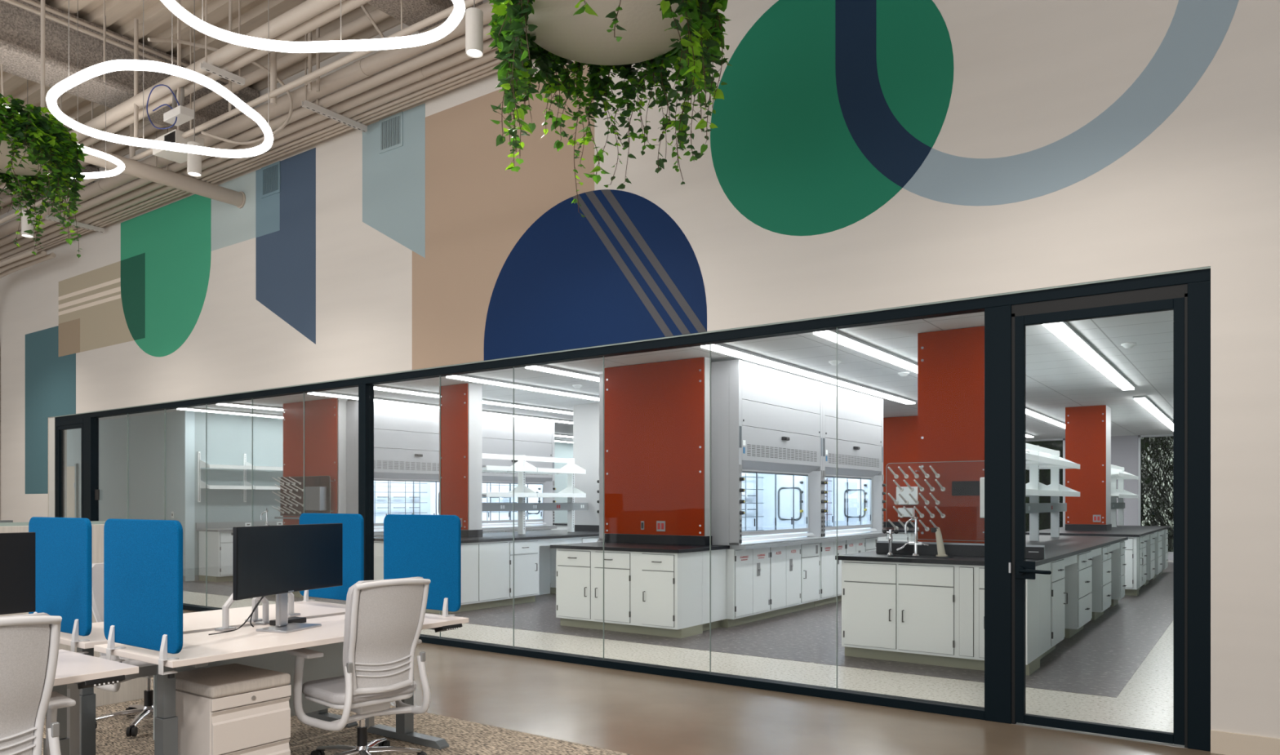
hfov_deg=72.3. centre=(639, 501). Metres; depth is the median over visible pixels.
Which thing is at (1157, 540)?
base cabinet
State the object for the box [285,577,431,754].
chair
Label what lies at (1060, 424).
diffuser
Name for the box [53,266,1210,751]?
window frame
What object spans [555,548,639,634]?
base cabinet
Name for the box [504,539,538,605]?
base cabinet
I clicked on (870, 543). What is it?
base cabinet
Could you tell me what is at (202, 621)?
desk
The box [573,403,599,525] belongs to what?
column
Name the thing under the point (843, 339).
diffuser
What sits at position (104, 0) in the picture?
rod
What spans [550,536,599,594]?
base cabinet
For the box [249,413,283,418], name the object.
diffuser
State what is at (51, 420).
trim
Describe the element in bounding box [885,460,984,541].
drying rack
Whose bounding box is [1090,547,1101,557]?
knee space
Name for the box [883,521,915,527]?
backsplash
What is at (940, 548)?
unit
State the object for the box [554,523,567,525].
countertop
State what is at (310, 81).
brace
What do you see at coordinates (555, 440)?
linear light
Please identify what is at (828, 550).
storage cabinet
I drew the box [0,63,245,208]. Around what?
duct
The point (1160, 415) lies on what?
diffuser
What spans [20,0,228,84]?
conduit
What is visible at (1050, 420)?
diffuser
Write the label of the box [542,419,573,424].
diffuser
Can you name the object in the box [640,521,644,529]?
outlet
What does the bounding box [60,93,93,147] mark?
strut
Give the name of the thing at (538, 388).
diffuser
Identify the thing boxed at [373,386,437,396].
diffuser
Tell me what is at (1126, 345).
smoke detector
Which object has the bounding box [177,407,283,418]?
linear light
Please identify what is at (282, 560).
monitor
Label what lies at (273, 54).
vertical pipe
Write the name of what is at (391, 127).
air vent
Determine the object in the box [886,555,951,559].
sink basin
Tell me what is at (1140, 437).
window
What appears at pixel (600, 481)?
fume hood
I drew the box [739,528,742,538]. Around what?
outlet
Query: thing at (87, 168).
ceiling beam
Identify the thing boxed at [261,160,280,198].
air vent
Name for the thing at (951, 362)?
panel
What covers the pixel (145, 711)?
chair
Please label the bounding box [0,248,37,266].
conduit
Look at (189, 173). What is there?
diffuser
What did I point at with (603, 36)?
hanging planter
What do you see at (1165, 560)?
base cabinet
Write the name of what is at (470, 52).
diffuser
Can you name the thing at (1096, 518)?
wall outlet
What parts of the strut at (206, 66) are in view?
hanger rod, hanger rod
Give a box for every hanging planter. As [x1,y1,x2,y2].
[0,0,88,257]
[486,0,732,217]
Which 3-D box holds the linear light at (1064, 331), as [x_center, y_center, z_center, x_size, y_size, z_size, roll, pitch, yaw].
[5.023,-1.593,9.700,0.164,0.050,6.400,0,0,35]
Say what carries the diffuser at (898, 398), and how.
attached to the linear light at (723, 348)
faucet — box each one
[260,507,269,525]
[896,512,928,555]
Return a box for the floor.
[182,560,1222,754]
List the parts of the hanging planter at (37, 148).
foliage crown, hanging rod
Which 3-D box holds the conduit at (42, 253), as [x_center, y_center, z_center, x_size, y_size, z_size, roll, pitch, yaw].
[-10.010,-1.275,13.799,3.276,4.790,0.399,0,0,43]
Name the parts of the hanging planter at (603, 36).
foliage crown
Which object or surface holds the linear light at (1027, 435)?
attached to the ceiling at (1057, 378)
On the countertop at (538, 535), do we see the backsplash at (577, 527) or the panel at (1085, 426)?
the backsplash at (577, 527)
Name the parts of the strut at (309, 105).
hanger rod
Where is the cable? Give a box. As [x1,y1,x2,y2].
[208,595,264,635]
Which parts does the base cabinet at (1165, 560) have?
drawer, drawer, drawer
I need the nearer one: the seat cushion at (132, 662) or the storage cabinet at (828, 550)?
the seat cushion at (132, 662)
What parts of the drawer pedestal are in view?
rail, drawer, drawer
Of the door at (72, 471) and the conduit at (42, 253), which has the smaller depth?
the conduit at (42, 253)
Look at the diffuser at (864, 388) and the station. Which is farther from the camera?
the diffuser at (864, 388)
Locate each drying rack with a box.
[271,475,333,519]
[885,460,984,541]
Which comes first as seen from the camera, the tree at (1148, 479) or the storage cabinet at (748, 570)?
the storage cabinet at (748, 570)
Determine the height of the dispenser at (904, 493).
0.344 m
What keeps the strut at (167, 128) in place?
hanging from the ceiling at (120, 15)
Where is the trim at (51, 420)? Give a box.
[48,417,66,517]
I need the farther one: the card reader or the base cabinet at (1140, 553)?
the base cabinet at (1140, 553)
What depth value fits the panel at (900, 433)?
16.69 m
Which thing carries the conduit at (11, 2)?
attached to the duct at (20, 28)
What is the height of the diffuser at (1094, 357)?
0.021 m
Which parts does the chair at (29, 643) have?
backrest, arm frame, lumbar knob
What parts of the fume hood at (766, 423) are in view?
post, sash frame, airfoil sill, sill rail, panel, panel, panel, post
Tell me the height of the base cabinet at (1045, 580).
0.888 m
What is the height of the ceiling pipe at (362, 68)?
0.159 m
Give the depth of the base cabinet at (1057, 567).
8.07 m
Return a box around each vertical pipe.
[128,123,135,158]
[133,18,138,137]
[270,51,276,105]
[307,31,311,90]
[315,26,319,92]
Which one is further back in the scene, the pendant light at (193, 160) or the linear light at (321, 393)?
the linear light at (321, 393)
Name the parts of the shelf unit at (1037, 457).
guard rail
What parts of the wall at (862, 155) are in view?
panel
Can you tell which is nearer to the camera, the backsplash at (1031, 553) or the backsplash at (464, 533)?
the backsplash at (1031, 553)
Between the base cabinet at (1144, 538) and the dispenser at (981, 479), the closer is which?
the dispenser at (981, 479)
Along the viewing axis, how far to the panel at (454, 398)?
12.10 m
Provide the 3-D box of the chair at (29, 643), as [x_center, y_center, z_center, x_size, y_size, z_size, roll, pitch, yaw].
[-2.408,0.897,3.131,0.688,1.013,0.684,0,0,41]
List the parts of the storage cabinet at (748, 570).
door, latch plate, door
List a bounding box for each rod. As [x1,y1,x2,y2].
[103,0,105,82]
[190,26,191,128]
[400,0,402,30]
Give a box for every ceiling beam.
[0,164,97,213]
[367,0,488,51]
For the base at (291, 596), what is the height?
0.300 m
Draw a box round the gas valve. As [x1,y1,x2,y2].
[882,528,898,555]
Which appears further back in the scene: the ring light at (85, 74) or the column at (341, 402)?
the column at (341, 402)
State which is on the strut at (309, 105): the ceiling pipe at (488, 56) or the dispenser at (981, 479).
the ceiling pipe at (488, 56)
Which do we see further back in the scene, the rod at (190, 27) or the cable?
the rod at (190, 27)
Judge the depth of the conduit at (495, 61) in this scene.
9.61 m
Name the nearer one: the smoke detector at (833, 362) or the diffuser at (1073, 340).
the diffuser at (1073, 340)
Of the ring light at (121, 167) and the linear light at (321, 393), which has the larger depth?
the linear light at (321, 393)
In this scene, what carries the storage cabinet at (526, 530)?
on the floor
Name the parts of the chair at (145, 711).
frame, backrest, arm frame, leg, leg, leg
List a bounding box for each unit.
[197,451,283,502]
[482,453,587,534]
[931,528,947,556]
[1025,443,1079,541]
[1111,464,1138,527]
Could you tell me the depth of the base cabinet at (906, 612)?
7.68 m
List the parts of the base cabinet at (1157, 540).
drawer, drawer, drawer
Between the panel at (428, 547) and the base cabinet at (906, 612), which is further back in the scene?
the base cabinet at (906, 612)
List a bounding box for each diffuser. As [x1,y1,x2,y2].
[152,125,204,163]
[177,408,250,415]
[188,172,200,175]
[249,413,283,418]
[307,391,383,402]
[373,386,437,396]
[379,400,439,408]
[432,395,497,404]
[446,375,522,388]
[466,48,481,56]
[482,411,499,415]
[493,403,551,411]
[496,413,546,420]
[516,386,581,397]
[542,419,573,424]
[547,409,573,414]
[554,435,573,437]
[575,395,599,400]
[700,344,769,363]
[759,360,816,376]
[806,374,855,387]
[813,330,875,352]
[847,385,888,396]
[863,350,915,368]
[880,395,915,404]
[904,365,917,373]
[1025,408,1032,413]
[1025,412,1046,418]
[1040,417,1059,423]
[1041,322,1069,333]
[1053,329,1091,352]
[1053,422,1065,427]
[1076,350,1108,367]
[1095,365,1122,380]
[1111,377,1133,390]
[1133,397,1152,406]
[1142,405,1159,413]
[1151,412,1166,418]
[1158,417,1171,423]
[1164,422,1173,427]
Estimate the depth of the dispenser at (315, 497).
13.57 m
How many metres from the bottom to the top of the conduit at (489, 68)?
0.040 m
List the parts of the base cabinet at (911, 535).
door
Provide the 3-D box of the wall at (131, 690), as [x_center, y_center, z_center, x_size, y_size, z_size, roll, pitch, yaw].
[-3.841,0.773,5.913,0.060,1.277,1.020,0,0,35]
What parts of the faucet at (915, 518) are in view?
spout, handle, post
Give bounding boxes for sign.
[951,480,979,495]
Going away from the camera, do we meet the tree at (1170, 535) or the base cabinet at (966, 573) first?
the base cabinet at (966, 573)
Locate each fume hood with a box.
[346,400,439,533]
[482,413,555,528]
[596,373,604,541]
[711,359,825,546]
[822,382,885,538]
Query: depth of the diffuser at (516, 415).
16.35 m
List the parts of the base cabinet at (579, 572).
drawer, door, door, drawer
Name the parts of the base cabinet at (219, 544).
drawer, door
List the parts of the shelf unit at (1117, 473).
guard rail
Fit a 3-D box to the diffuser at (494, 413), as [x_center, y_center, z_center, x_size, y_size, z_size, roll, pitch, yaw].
[-2.954,-1.579,15.341,0.140,0.021,1.256,0,0,35]
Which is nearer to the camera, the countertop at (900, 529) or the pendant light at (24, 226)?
the pendant light at (24, 226)
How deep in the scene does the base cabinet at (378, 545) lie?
11.75 m
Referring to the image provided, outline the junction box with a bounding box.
[146,0,194,128]
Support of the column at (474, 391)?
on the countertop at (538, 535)
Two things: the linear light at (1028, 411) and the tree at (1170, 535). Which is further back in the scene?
the tree at (1170, 535)
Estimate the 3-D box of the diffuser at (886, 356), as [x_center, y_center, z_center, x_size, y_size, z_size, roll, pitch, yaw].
[2.782,-1.579,9.717,0.140,0.021,1.256,0,0,35]
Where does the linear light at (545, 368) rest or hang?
attached to the ceiling at (1057, 378)
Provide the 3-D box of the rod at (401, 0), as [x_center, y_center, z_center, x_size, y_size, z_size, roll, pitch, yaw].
[-1.940,-4.345,7.129,0.016,1.090,0.015,0,0,35]
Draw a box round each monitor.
[0,532,35,614]
[232,523,342,633]
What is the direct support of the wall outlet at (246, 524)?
attached to the backsplash at (198, 525)
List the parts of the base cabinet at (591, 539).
drawer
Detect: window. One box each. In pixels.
[1025,438,1064,527]
[1137,434,1173,554]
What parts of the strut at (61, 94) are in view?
hanger rod, hanger rod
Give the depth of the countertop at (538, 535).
12.62 m
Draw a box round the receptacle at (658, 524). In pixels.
[657,523,660,529]
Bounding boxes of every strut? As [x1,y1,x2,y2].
[44,201,104,232]
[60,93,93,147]
[155,128,168,170]
[200,0,244,85]
[302,33,367,132]
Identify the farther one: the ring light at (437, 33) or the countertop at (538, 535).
the countertop at (538, 535)
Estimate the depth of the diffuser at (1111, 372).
10.71 m
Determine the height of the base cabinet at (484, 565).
0.888 m
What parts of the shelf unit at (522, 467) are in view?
guard rail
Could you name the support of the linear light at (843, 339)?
attached to the ceiling at (1057, 378)
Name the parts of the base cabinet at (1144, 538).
drawer, drawer, drawer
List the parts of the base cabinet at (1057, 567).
drawer, door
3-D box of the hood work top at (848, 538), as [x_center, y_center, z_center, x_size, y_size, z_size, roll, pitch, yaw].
[2.050,0.514,11.870,1.040,0.042,4.550,0,0,35]
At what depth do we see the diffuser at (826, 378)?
11.44 m
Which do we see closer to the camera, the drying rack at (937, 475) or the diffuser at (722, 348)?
the drying rack at (937, 475)
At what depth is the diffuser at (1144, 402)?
13.78 m
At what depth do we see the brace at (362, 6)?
7.75 m
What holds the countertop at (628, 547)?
on the base cabinet at (579, 572)
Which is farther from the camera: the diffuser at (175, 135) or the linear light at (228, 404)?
the linear light at (228, 404)
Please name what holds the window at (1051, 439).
in the wall at (1124, 449)
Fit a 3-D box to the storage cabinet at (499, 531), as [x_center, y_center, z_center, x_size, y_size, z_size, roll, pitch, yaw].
[-2.999,0.977,16.078,0.635,0.883,0.870,0,0,35]
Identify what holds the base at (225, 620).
on the desk at (245, 646)
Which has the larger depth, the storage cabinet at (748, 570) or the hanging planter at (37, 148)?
the storage cabinet at (748, 570)
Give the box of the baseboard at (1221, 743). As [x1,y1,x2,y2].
[1210,730,1279,754]
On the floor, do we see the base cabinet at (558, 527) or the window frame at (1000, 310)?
the base cabinet at (558, 527)
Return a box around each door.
[57,423,83,518]
[66,463,77,518]
[1014,297,1184,745]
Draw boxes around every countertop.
[195,528,232,532]
[373,529,599,543]
[550,542,729,553]
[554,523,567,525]
[835,534,1128,566]
[883,527,915,532]
[1025,525,1169,537]
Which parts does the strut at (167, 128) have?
hanger rod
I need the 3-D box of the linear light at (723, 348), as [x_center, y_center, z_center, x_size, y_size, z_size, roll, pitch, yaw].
[2.517,-1.593,11.473,0.164,0.050,6.400,0,0,35]
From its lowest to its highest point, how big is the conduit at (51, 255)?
4.790 m
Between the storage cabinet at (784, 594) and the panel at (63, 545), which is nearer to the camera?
the panel at (63, 545)
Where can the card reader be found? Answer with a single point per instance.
(96, 491)
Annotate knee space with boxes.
[536,537,580,595]
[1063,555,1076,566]
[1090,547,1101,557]
[1110,542,1119,551]
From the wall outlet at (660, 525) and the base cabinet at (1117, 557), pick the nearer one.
the wall outlet at (660, 525)
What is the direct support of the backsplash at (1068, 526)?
on the countertop at (1120, 531)
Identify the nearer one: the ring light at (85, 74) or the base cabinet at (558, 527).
the ring light at (85, 74)
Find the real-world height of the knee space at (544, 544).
0.887 m
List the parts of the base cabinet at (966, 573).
panel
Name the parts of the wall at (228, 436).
baseboard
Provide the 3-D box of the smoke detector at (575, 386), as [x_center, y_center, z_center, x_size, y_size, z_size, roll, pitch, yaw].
[-0.871,-1.597,12.190,0.140,0.045,0.140,0,0,35]
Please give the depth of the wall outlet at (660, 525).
10.10 m
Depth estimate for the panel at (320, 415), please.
14.00 m
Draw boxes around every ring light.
[5,0,124,178]
[45,0,273,157]
[160,0,465,53]
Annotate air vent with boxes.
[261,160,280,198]
[378,111,403,154]
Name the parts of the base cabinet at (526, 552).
drawer, door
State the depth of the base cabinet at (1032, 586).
7.27 m
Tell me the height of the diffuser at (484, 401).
0.021 m
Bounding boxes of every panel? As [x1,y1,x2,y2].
[28,516,92,654]
[103,519,182,678]
[283,397,337,524]
[298,513,364,601]
[383,514,461,617]
[439,383,467,529]
[604,356,704,536]
[883,415,917,522]
[917,325,984,543]
[1065,404,1106,524]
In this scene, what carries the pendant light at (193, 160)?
hanging from the ceiling at (120, 15)
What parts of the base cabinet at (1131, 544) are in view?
panel, door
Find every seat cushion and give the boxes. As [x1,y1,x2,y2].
[98,654,149,666]
[175,663,290,698]
[302,675,416,704]
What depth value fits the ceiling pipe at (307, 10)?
7.98 m
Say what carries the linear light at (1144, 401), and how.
attached to the ceiling at (1057, 378)
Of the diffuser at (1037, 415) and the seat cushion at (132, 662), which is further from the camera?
the diffuser at (1037, 415)
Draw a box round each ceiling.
[0,0,400,215]
[98,310,1173,440]
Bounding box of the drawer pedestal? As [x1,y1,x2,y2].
[175,663,291,754]
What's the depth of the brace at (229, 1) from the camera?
8.35 m
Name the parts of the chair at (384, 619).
arm frame, leg, leg, lumbar knob, leg, leg, backrest, frame, leg, arm frame, lumbar knob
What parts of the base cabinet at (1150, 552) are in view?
drawer, drawer, drawer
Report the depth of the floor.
6.65 m
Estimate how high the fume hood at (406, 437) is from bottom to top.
2.072 m
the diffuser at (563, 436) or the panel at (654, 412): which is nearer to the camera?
the panel at (654, 412)
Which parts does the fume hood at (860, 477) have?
post, sash frame, sill rail, airfoil sill, panel, panel, panel, post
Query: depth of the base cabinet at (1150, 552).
14.71 m
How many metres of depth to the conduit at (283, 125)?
8.72 m
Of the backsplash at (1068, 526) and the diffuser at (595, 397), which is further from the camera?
the backsplash at (1068, 526)
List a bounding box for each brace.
[228,0,231,111]
[304,76,318,85]
[360,4,385,38]
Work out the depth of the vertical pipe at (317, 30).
8.39 m
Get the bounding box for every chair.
[0,613,75,754]
[92,563,153,737]
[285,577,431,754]
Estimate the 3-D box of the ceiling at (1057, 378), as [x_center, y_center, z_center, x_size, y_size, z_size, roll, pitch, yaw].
[0.221,-1.660,18.583,22.900,0.080,18.400,0,0,35]
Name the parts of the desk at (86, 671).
control panel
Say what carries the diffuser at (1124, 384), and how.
attached to the linear light at (1064, 331)
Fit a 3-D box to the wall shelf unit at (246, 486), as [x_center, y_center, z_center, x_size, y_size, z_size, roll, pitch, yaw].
[-6.795,-0.445,17.066,0.335,0.910,3.520,0,0,35]
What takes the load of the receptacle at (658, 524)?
attached to the wall outlet at (660, 525)
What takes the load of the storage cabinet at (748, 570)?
on the floor
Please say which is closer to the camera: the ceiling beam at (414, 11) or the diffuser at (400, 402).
the ceiling beam at (414, 11)
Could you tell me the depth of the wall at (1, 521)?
6.07 m
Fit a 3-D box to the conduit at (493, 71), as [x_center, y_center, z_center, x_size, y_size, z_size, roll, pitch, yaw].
[-1.544,-3.970,8.208,24.800,0.040,0.040,0,0,35]
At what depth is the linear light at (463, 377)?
12.06 m
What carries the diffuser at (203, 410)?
attached to the linear light at (193, 409)
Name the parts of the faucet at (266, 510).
post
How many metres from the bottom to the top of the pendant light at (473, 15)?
1.820 m
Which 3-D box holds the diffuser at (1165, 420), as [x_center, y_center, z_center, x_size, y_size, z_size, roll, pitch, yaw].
[10.226,-1.579,17.056,0.140,0.021,1.256,0,0,35]
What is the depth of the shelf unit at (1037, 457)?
10.95 m
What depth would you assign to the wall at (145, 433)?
16.37 m
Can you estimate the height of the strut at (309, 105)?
1.006 m
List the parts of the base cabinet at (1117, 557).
drawer, drawer, drawer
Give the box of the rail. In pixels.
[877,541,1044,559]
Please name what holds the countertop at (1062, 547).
on the base cabinet
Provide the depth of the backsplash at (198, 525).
16.18 m
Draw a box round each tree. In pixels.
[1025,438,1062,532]
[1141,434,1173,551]
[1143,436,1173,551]
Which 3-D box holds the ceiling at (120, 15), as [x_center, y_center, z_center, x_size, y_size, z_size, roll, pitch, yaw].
[-4.882,-4.965,3.575,25.100,0.130,12.200,0,0,35]
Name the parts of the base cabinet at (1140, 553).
drawer, door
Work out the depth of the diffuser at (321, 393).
13.10 m
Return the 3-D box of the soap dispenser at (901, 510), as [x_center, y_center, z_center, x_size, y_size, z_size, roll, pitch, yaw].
[5.025,0.205,16.527,0.280,0.170,0.130,0,0,35]
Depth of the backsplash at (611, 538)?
10.15 m
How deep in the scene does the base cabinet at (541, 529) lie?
17.13 m
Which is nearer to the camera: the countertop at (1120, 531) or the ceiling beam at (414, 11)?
the ceiling beam at (414, 11)
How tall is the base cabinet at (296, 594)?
0.888 m
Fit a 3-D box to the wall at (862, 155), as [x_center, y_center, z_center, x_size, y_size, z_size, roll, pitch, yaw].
[-2.860,-1.745,9.378,28.500,6.330,0.189,0,0,35]
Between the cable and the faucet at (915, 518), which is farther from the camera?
the faucet at (915, 518)
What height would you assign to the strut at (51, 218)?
1.006 m
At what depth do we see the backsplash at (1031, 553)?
7.91 m
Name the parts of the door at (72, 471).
frame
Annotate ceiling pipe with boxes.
[0,0,345,182]
[0,0,371,191]
[0,0,483,224]
[0,0,494,238]
[0,8,391,207]
[0,24,492,246]
[0,37,497,253]
[0,48,497,259]
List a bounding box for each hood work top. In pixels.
[373,526,556,535]
[728,533,887,550]
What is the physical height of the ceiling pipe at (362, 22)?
0.100 m
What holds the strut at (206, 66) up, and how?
hanging from the ceiling at (120, 15)
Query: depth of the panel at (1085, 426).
14.82 m
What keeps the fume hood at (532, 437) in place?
on the hood work top at (542, 527)
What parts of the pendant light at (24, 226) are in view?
lamp shade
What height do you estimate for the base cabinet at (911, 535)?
0.888 m
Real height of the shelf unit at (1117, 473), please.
1.192 m
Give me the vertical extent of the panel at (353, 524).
0.680 m
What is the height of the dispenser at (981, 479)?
0.370 m
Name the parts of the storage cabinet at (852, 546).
door, door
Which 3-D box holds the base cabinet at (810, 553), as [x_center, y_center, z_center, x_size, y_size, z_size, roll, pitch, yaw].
[1.999,0.977,11.618,0.647,0.883,0.600,0,0,35]
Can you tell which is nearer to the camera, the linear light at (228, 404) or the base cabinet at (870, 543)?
the base cabinet at (870, 543)
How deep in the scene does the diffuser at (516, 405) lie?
14.62 m
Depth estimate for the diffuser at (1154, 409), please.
14.89 m
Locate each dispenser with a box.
[304,486,326,511]
[896,486,917,505]
[897,507,914,516]
[979,477,984,518]
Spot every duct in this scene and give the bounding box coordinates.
[0,0,259,143]
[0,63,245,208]
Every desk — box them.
[43,649,138,754]
[59,600,358,754]
[93,613,468,754]
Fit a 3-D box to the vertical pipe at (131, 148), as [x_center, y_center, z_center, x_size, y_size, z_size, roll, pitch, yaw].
[-5.684,-4.030,9.801,0.060,0.700,0.057,0,0,35]
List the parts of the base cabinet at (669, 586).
drawer, door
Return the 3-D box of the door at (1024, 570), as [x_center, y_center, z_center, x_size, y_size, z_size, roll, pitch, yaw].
[2.751,0.114,5.295,0.920,2.588,0.147,0,0,35]
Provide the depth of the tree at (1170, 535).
25.50 m
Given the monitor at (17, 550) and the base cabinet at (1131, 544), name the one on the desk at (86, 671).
the monitor at (17, 550)
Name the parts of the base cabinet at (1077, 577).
drawer, drawer, drawer, drawer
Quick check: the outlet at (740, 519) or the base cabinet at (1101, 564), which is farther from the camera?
the base cabinet at (1101, 564)
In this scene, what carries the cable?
on the desk at (245, 646)
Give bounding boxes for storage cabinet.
[482,530,504,533]
[504,529,532,532]
[720,547,769,627]
[763,544,800,619]
[813,540,845,607]
[840,538,865,600]
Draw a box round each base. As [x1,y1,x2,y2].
[214,593,269,631]
[244,592,300,622]
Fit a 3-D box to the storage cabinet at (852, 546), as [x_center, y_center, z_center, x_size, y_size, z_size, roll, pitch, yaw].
[2.898,0.977,12.899,0.635,0.883,0.750,0,0,35]
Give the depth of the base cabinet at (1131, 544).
13.16 m
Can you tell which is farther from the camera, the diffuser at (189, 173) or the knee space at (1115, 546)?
the knee space at (1115, 546)
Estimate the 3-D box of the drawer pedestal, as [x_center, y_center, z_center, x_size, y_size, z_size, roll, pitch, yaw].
[-2.038,1.129,4.302,0.504,0.563,0.404,0,0,35]
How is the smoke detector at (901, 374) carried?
attached to the ceiling at (1057, 378)
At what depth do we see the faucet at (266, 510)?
13.94 m
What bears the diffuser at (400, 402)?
attached to the linear light at (321, 393)
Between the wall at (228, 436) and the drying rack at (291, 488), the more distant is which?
the wall at (228, 436)
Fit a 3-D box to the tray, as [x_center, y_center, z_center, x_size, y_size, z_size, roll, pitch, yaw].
[-2.661,0.845,4.117,0.060,0.050,3.450,0,0,35]
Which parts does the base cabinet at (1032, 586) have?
panel, door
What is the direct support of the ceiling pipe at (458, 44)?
on the strut at (309, 105)
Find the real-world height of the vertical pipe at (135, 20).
1.210 m
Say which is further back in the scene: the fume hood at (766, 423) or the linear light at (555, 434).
the linear light at (555, 434)
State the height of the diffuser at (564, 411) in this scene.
0.021 m
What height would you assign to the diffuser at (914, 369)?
0.021 m
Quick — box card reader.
[94,489,99,500]
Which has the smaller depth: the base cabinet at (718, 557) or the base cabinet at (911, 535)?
the base cabinet at (718, 557)
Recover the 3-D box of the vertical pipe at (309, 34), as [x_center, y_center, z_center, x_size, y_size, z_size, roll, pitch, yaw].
[-3.159,-4.415,8.383,0.036,0.950,0.034,0,0,35]
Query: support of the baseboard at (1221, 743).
attached to the wall at (862, 155)
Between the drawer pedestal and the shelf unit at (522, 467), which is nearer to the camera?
the drawer pedestal
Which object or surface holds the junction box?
hanging from the ceiling at (120, 15)
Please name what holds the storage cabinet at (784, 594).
on the floor
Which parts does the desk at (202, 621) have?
modesty panel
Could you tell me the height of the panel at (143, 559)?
0.680 m
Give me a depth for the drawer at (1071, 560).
8.72 m
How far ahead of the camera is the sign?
8.12 m
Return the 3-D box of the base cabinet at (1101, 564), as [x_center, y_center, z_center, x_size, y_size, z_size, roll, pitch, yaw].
[5.480,0.974,10.877,0.647,0.888,0.750,0,0,35]
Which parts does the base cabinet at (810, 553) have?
panel, door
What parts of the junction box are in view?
drop rod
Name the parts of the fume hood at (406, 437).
post, sill rail, airfoil sill, sash frame, panel, panel, panel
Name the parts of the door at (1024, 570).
lock plate, handle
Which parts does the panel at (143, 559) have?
clamp knob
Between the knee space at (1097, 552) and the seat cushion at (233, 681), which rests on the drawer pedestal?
the seat cushion at (233, 681)
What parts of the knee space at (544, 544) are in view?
panel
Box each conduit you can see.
[0,58,502,262]
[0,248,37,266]
[0,250,46,272]
[0,253,56,278]
[2,0,238,93]
[4,102,75,119]
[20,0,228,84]
[35,62,501,249]
[36,68,497,252]
[147,37,293,144]
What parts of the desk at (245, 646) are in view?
modesty panel, control panel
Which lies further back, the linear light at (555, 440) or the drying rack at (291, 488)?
the linear light at (555, 440)
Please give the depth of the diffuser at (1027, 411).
15.29 m
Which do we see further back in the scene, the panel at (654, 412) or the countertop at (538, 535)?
the countertop at (538, 535)
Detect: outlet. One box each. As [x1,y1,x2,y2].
[244,522,251,526]
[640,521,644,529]
[656,520,665,531]
[739,518,742,528]
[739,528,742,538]
[1093,515,1101,522]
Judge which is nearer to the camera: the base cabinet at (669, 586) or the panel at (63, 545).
the panel at (63, 545)
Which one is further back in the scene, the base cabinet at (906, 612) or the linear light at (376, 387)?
the linear light at (376, 387)
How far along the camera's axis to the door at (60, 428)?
13.71 m
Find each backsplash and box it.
[195,520,283,528]
[461,529,482,537]
[574,524,599,531]
[604,533,711,545]
[875,542,1044,559]
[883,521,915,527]
[1065,524,1111,531]
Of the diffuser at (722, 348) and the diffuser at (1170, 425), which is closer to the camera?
the diffuser at (722, 348)
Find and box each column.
[337,397,347,513]
[467,383,482,529]
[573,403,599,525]
[622,356,709,536]
[1072,404,1111,524]
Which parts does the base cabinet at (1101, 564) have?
drawer, drawer, drawer, drawer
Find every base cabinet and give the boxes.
[199,531,232,582]
[275,591,303,597]
[373,541,383,580]
[425,541,508,613]
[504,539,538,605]
[532,528,551,531]
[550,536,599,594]
[551,524,567,530]
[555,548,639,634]
[635,551,702,638]
[702,549,726,631]
[795,542,819,611]
[841,560,959,668]
[864,537,878,551]
[877,532,915,542]
[957,564,977,670]
[975,565,1039,675]
[1028,534,1138,595]
[1040,562,1050,659]
[1041,558,1067,658]
[1063,551,1093,638]
[1090,545,1113,620]
[1110,541,1126,606]
[1138,535,1146,590]
[1138,536,1143,587]
[1142,533,1155,586]
[1151,530,1162,580]
[1158,528,1168,574]
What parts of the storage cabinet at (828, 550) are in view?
door, door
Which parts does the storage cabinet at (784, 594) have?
door, latch plate, door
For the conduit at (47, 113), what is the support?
hanging from the duct at (20, 28)
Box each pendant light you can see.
[21,79,33,237]
[186,0,201,177]
[465,0,483,57]
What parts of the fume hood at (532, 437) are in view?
sash frame, sill rail, panel, panel, panel, airfoil sill, post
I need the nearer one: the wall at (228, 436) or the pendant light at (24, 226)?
the pendant light at (24, 226)
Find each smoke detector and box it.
[572,384,582,388]
[828,360,840,365]
[897,372,909,376]
[1120,342,1136,348]
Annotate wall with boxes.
[0,0,1279,738]
[0,520,13,522]
[0,520,146,706]
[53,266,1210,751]
[66,410,194,581]
[194,411,573,581]
[1064,435,1173,560]
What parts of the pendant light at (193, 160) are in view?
lamp shade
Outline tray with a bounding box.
[66,663,156,688]
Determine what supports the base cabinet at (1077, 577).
on the floor
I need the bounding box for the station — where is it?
[269,617,306,626]
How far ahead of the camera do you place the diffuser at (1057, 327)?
7.90 m
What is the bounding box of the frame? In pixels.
[66,663,373,754]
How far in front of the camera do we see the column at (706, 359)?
9.85 m
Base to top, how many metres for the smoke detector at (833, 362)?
0.045 m
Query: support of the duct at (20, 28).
attached to the ceiling at (120, 15)
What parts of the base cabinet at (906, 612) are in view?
panel, door, panel, door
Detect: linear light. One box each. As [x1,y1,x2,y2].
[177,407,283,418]
[216,402,283,411]
[307,391,573,424]
[373,384,573,414]
[446,373,599,400]
[525,364,599,382]
[554,433,573,438]
[554,439,573,443]
[700,343,916,404]
[813,329,917,373]
[1025,407,1065,428]
[1025,432,1034,437]
[1041,321,1135,390]
[1133,395,1173,431]
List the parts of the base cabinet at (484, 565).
panel, panel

